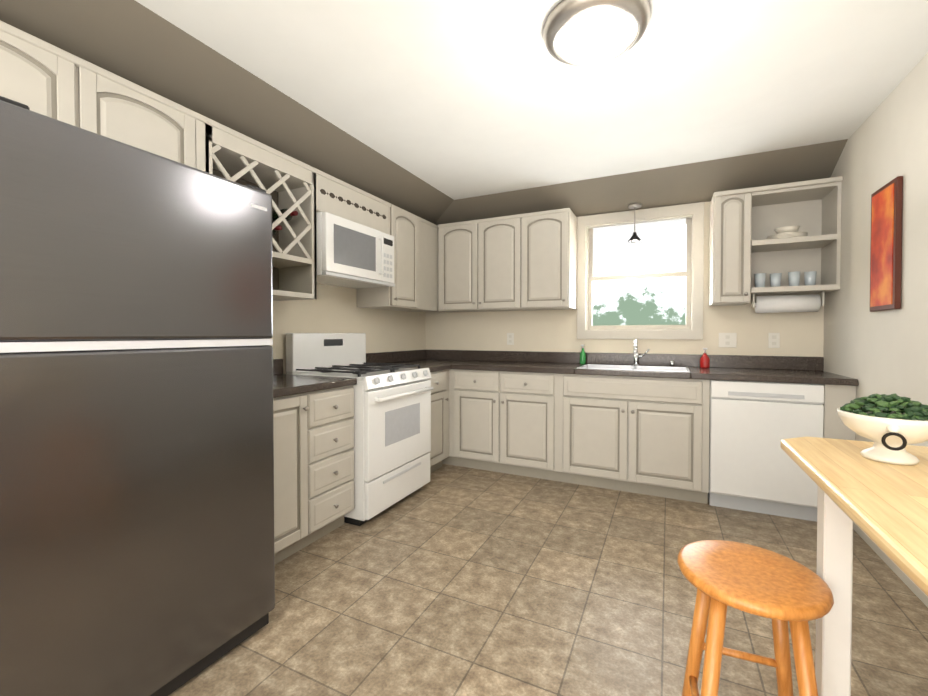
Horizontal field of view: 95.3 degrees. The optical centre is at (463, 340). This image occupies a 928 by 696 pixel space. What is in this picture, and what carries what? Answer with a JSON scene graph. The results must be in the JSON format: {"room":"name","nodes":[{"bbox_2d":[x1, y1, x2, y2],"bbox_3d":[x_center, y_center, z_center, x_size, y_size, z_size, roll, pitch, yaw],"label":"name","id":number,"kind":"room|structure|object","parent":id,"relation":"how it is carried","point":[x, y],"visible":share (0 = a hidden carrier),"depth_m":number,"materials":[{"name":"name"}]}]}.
{"room":"kitchen","nodes":[
{"label":"kitchen","id":0,"kind":"room"},
{"bbox_2d":[270,283,425,373],"bbox_3d":[-1.850,-0.052,1.724,0.150,2.410,6.600,0,1,26],"label":"wall","id":1,"kind":"structure","parent":0,"point":[332,309],"depth_m":3.40,"materials":[{"name":"paint"}]},
{"bbox_2d":[0,20,103,135],"bbox_3d":[-1.701,-0.844,1.465,0.326,0.442,0.569,0,1,26],"label":"upper cabinet","id":2,"kind":"object","parent":1,"relation":"attached to","point":[56,83],"depth_m":1.53,"materials":[{"name":"paint"}]},
{"bbox_2d":[104,69,211,173],"bbox_3d":[-1.510,-0.851,1.860,0.326,0.442,0.547,0,1,26],"label":"upper cabinet","id":3,"kind":"object","parent":1,"relation":"attached to","point":[136,116],"depth_m":1.84,"materials":[{"name":"paint"}]},
{"bbox_2d":[276,167,387,233],"bbox_3d":[-0.914,-0.958,3.091,0.326,0.265,0.770,0,1,26],"label":"upper cabinet","id":4,"kind":"object","parent":1,"relation":"attached to","point":[306,191],"depth_m":2.76,"materials":[{"name":"paint"}]},
{"bbox_2d":[272,208,297,234],"bbox_3d":[-1.217,-0.717,2.479,0.265,0.187,0.424,0,1,26],"label":"wine bottle","id":5,"kind":"object","parent":4,"relation":"in","point":[275,216],"visible":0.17,"depth_m":2.59,"materials":[{"name":"red glass"}]},
{"bbox_2d":[316,212,394,288],"bbox_3d":[-0.866,-0.621,3.072,0.435,0.400,0.750,0,1,26],"label":"microwave","id":6,"kind":"object","parent":4,"relation":"attached to","point":[352,254],"visible":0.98,"depth_m":2.90,"materials":[{"name":"plastic"}]},
{"bbox_2d":[273,350,424,375],"bbox_3d":[-0.991,0.165,3.308,0.020,0.100,2.704,0,1,26],"label":"backsplash","id":7,"kind":"structure","parent":1,"relation":"attached to","point":[381,357],"depth_m":3.87,"materials":[{"name":"black stone"}]},
{"bbox_2d":[357,202,443,311],"bbox_3d":[-0.536,-0.691,3.786,0.406,0.822,0.805,0,1,26],"label":"upper cabinet","id":8,"kind":"object","parent":1,"relation":"attached to","point":[418,242],"depth_m":3.67,"materials":[{"name":"paint"}]},
{"bbox_2d":[0,0,847,224],"bbox_3d":[-0.272,-1.156,0.944,3.355,0.178,6.300,0,1,26],"label":"soffit","id":9,"kind":"structure","parent":0,"point":[136,42],"depth_m":2.53,"materials":[{"name":"paint"}]},
{"bbox_2d":[628,203,641,242],"bbox_3d":[1.383,-0.950,3.424,0.104,0.297,0.104,0,1,26],"label":"pendant light","id":10,"kind":"object","parent":9,"relation":"hanging from","point":[634,237],"visible":1,"depth_m":3.41,"materials":[{"name":"silver metal"}]},
{"bbox_2d":[135,0,927,199],"bbox_3d":[-0.272,-1.295,0.942,3.655,0.100,6.600,0,1,26],"label":"ceiling","id":11,"kind":"structure","parent":0,"point":[456,99],"depth_m":2.02,"materials":[{"name":"paint"}]},
{"bbox_2d":[543,0,650,65],"bbox_3d":[0.520,-1.210,1.682,0.410,0.092,0.410,0,1,26],"label":"ceiling light","id":12,"kind":"object","parent":11,"relation":"attached to","point":[584,32],"visible":1,"depth_m":1.61,"materials":[{"name":"white glass"}]},
{"bbox_2d":[168,464,927,695],"bbox_3d":[-0.272,1.214,0.981,3.655,0.100,6.600,0,1,26],"label":"floor","id":13,"kind":"structure","parent":0,"point":[450,580],"depth_m":1.83,"materials":[{"name":"tile"}]},
{"bbox_2d":[0,96,274,695],"bbox_3d":[-1.325,0.285,1.514,0.883,1.742,0.804,0,1,26],"label":"fridge","id":14,"kind":"object","parent":13,"relation":"on","point":[136,447],"visible":1,"depth_m":1.22,"materials":[{"name":"black metal"}]},
{"bbox_2d":[273,392,312,563],"bbox_3d":[-1.204,0.710,2.172,0.632,0.870,0.458,0,1,26],"label":"base cabinet","id":15,"kind":"object","parent":13,"relation":"on","point":[293,415],"depth_m":2.16,"materials":[{"name":"paint"}]},
{"bbox_2d":[273,372,356,399],"bbox_3d":[-1.118,0.251,2.330,0.644,0.040,0.830,0,1,26],"label":"countertop","id":16,"kind":"structure","parent":15,"relation":"on","point":[283,384],"depth_m":2.36,"materials":[{"name":"grey stone"}]},
{"bbox_2d":[313,384,355,541],"bbox_3d":[-1.036,0.705,2.520,0.632,0.870,0.429,0,1,26],"label":"base cabinet","id":17,"kind":"object","parent":13,"relation":"on","point":[333,410],"depth_m":2.41,"materials":[{"name":"paint"}]},
{"bbox_2d":[286,333,433,525],"bbox_3d":[-0.699,0.540,3.021,0.743,1.185,0.756,0,1,26],"label":"range","id":18,"kind":"object","parent":13,"relation":"on","point":[392,426],"visible":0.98,"depth_m":2.83,"materials":[{"name":"metal"}]},
{"bbox_2d":[427,368,452,472],"bbox_3d":[-0.499,0.687,3.629,0.632,0.870,0.496,0,1,26],"label":"base cabinet","id":19,"kind":"object","parent":13,"relation":"on","point":[441,452],"depth_m":3.58,"materials":[{"name":"paint"}]},
{"bbox_2d":[461,372,508,473],"bbox_3d":[0.266,0.684,3.858,0.482,0.870,0.630,0,1,26],"label":"base cabinet","id":20,"kind":"object","parent":13,"relation":"on","point":[484,395],"depth_m":3.56,"materials":[{"name":"paint"}]},
{"bbox_2d":[373,360,468,371],"bbox_3d":[-0.362,0.226,3.893,0.644,0.040,1.104,0,1,26],"label":"countertop","id":21,"kind":"structure","parent":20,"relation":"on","point":[433,365],"depth_m":3.81,"materials":[{"name":"grey stone"}]},
{"bbox_2d":[509,372,560,481],"bbox_3d":[0.622,0.686,3.686,0.549,0.870,0.630,0,1,26],"label":"base cabinet","id":22,"kind":"object","parent":13,"relation":"on","point":[534,397],"depth_m":3.38,"materials":[{"name":"paint"}]},
{"bbox_2d":[561,368,709,503],"bbox_3d":[1.327,0.692,3.345,1.019,0.870,0.630,0,1,26],"label":"base cabinet","id":23,"kind":"object","parent":13,"relation":"on","point":[635,421],"depth_m":3.05,"materials":[{"name":"paint"}]},
{"bbox_2d":[453,360,857,387],"bbox_3d":[1.247,0.233,3.371,2.708,0.042,0.644,0,1,26],"label":"countertop","id":24,"kind":"structure","parent":23,"relation":"on","point":[664,371],"depth_m":3.09,"materials":[{"name":"grey stone"}]},
{"bbox_2d":[580,345,585,363],"bbox_3d":[1.051,0.122,3.743,0.052,0.171,0.055,0,1,26],"label":"soap bottle","id":25,"kind":"object","parent":24,"relation":"on","point":[582,357],"visible":1,"depth_m":3.73,"materials":[{"name":"green plastic"}]},
{"bbox_2d":[700,348,709,367],"bbox_3d":[1.885,0.137,3.308,0.066,0.156,0.067,0,1,26],"label":"soap bottle","id":26,"kind":"object","parent":24,"relation":"on","point":[704,360],"visible":1,"depth_m":3.29,"materials":[{"name":"red plastic"}]},
{"bbox_2d":[677,540,833,695],"bbox_3d":[0.666,0.850,0.994,0.309,0.632,0.309,0,1,26],"label":"stool","id":27,"kind":"object","parent":13,"relation":"on","point":[780,590],"visible":1,"depth_m":0.95,"materials":[{"name":"brown wood"}]},
{"bbox_2d":[708,380,823,521],"bbox_3d":[2.049,0.699,2.967,0.600,0.868,0.590,0,1,26],"label":"dishwasher","id":28,"kind":"object","parent":13,"relation":"on","point":[754,466],"visible":0.94,"depth_m":2.72,"materials":[{"name":"white metal"}]},
{"bbox_2d":[781,437,927,695],"bbox_3d":[0.963,0.714,0.604,0.700,0.912,0.870,0,1,26],"label":"table","id":29,"kind":"object","parent":13,"relation":"on","point":[882,506],"visible":1,"depth_m":0.87,"materials":[{"name":"beige wood"}]},
{"bbox_2d":[836,393,927,464],"bbox_3d":[0.902,0.183,0.897,0.170,0.140,0.179,0,1,26],"label":"bowl","id":30,"kind":"object","parent":29,"relation":"on","point":[892,426],"visible":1,"depth_m":0.86,"materials":[{"name":"white ceramic"}]},
{"bbox_2d":[425,202,823,356],"bbox_3d":[1.131,-0.086,3.865,3.355,2.410,0.150,0,1,26],"label":"wall","id":31,"kind":"structure","parent":0,"point":[801,334],"depth_m":3.63,"materials":[{"name":"paint"}]},
{"bbox_2d":[444,208,576,312],"bbox_3d":[0.369,-0.693,3.945,1.285,0.822,0.348,0,1,26],"label":"upper cabinet","id":32,"kind":"object","parent":31,"relation":"attached to","point":[523,262],"depth_m":3.74,"materials":[{"name":"paint"}]},
{"bbox_2d":[507,333,513,344],"bbox_3d":[0.450,-0.015,4.106,0.070,0.115,0.008,0,1,26],"label":"electrical outlet","id":33,"kind":"object","parent":31,"relation":"attached to","point":[510,338],"visible":1,"depth_m":4.10,"materials":[{"name":"white plastic"}]},
{"bbox_2d":[425,349,824,371],"bbox_3d":[1.102,0.158,3.787,3.332,0.100,0.020,0,1,26],"label":"backsplash","id":34,"kind":"structure","parent":31,"relation":"attached to","point":[815,364],"depth_m":3.56,"materials":[{"name":"black stone"}]},
{"bbox_2d":[577,202,704,338],"bbox_3d":[1.499,-0.559,3.660,1.000,1.094,0.166,0,1,26],"label":"window","id":35,"kind":"structure","parent":31,"relation":"in","point":[671,238],"depth_m":3.62,"materials":[{"name":"white wood"}]},
{"bbox_2d":[719,333,736,347],"bbox_3d":[2.071,-0.003,3.323,0.120,0.115,0.008,0,1,26],"label":"electrical outlet","id":36,"kind":"object","parent":31,"relation":"attached to","point":[727,339],"visible":1,"depth_m":3.32,"materials":[{"name":"white plastic"}]},
{"bbox_2d":[768,333,779,347],"bbox_3d":[2.341,0.000,3.193,0.070,0.115,0.008,0,1,26],"label":"electrical outlet","id":37,"kind":"object","parent":31,"relation":"attached to","point":[773,340],"visible":1,"depth_m":3.19,"materials":[{"name":"white plastic"}]},
{"bbox_2d":[709,176,842,305],"bbox_3d":[2.202,-0.668,3.054,0.722,0.800,0.357,0,1,26],"label":"upper cabinet","id":38,"kind":"object","parent":31,"relation":"attached to","point":[744,223],"visible":1,"depth_m":3.04,"materials":[{"name":"paint"}]},
{"bbox_2d":[754,273,765,286],"bbox_3d":[2.157,-0.430,3.081,0.072,0.110,0.070,0,1,26],"label":"glass","id":39,"kind":"object","parent":38,"relation":"in","point":[760,278],"depth_m":3.06,"materials":[{"name":"clear glass"}]},
{"bbox_2d":[770,273,781,286],"bbox_3d":[2.264,-0.430,3.073,0.072,0.110,0.070,0,1,26],"label":"glass","id":40,"kind":"object","parent":38,"relation":"in","point":[775,278],"depth_m":3.05,"materials":[{"name":"glass"}]},
{"bbox_2d":[751,292,823,312],"bbox_3d":[2.309,-0.269,3.032,0.410,0.136,0.124,0,1,26],"label":"paper towel holder","id":41,"kind":"object","parent":38,"relation":"attached to","point":[789,303],"visible":1,"depth_m":2.99,"materials":[{"name":"white paper"}]},
{"bbox_2d":[767,226,807,238],"bbox_3d":[2.309,-0.753,3.024,0.230,0.098,0.230,0,1,26],"label":"plate","id":42,"kind":"object","parent":38,"relation":"in","point":[786,232],"visible":0.52,"depth_m":2.96,"materials":[{"name":"ceramic"}]},
{"bbox_2d":[788,271,799,285],"bbox_3d":[2.337,-0.428,2.994,0.072,0.110,0.070,0,1,26],"label":"glass","id":43,"kind":"object","parent":38,"relation":"in","point":[793,278],"depth_m":2.97,"materials":[{"name":"clear glass"}]},
{"bbox_2d":[804,271,816,284],"bbox_3d":[2.444,-0.428,2.986,0.072,0.110,0.070,0,1,26],"label":"glass","id":44,"kind":"object","parent":38,"relation":"in","point":[809,277],"depth_m":2.96,"materials":[{"name":"glass"}]},
{"bbox_2d":[823,53,927,607],"bbox_3d":[1.305,-0.029,0.199,0.150,2.410,6.600,0,1,26],"label":"wall","id":45,"kind":"structure","parent":0,"point":[882,352],"depth_m":2.19,"materials":[{"name":"paint"}]},
{"bbox_2d":[870,176,902,311],"bbox_3d":[2.161,-0.474,2.172,0.028,0.640,0.290,0,1,26],"label":"picture","id":46,"kind":"object","parent":45,"relation":"attached to","point":[886,245],"visible":1,"depth_m":2.12},
{"label":"outside","id":47,"kind":"structure","parent":0,"visible":0},
{"bbox_2d":[592,268,685,329],"bbox_3d":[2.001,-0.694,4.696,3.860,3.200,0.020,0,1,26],"label":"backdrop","id":48,"kind":"structure","parent":47,"point":[658,301],"depth_m":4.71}
]}

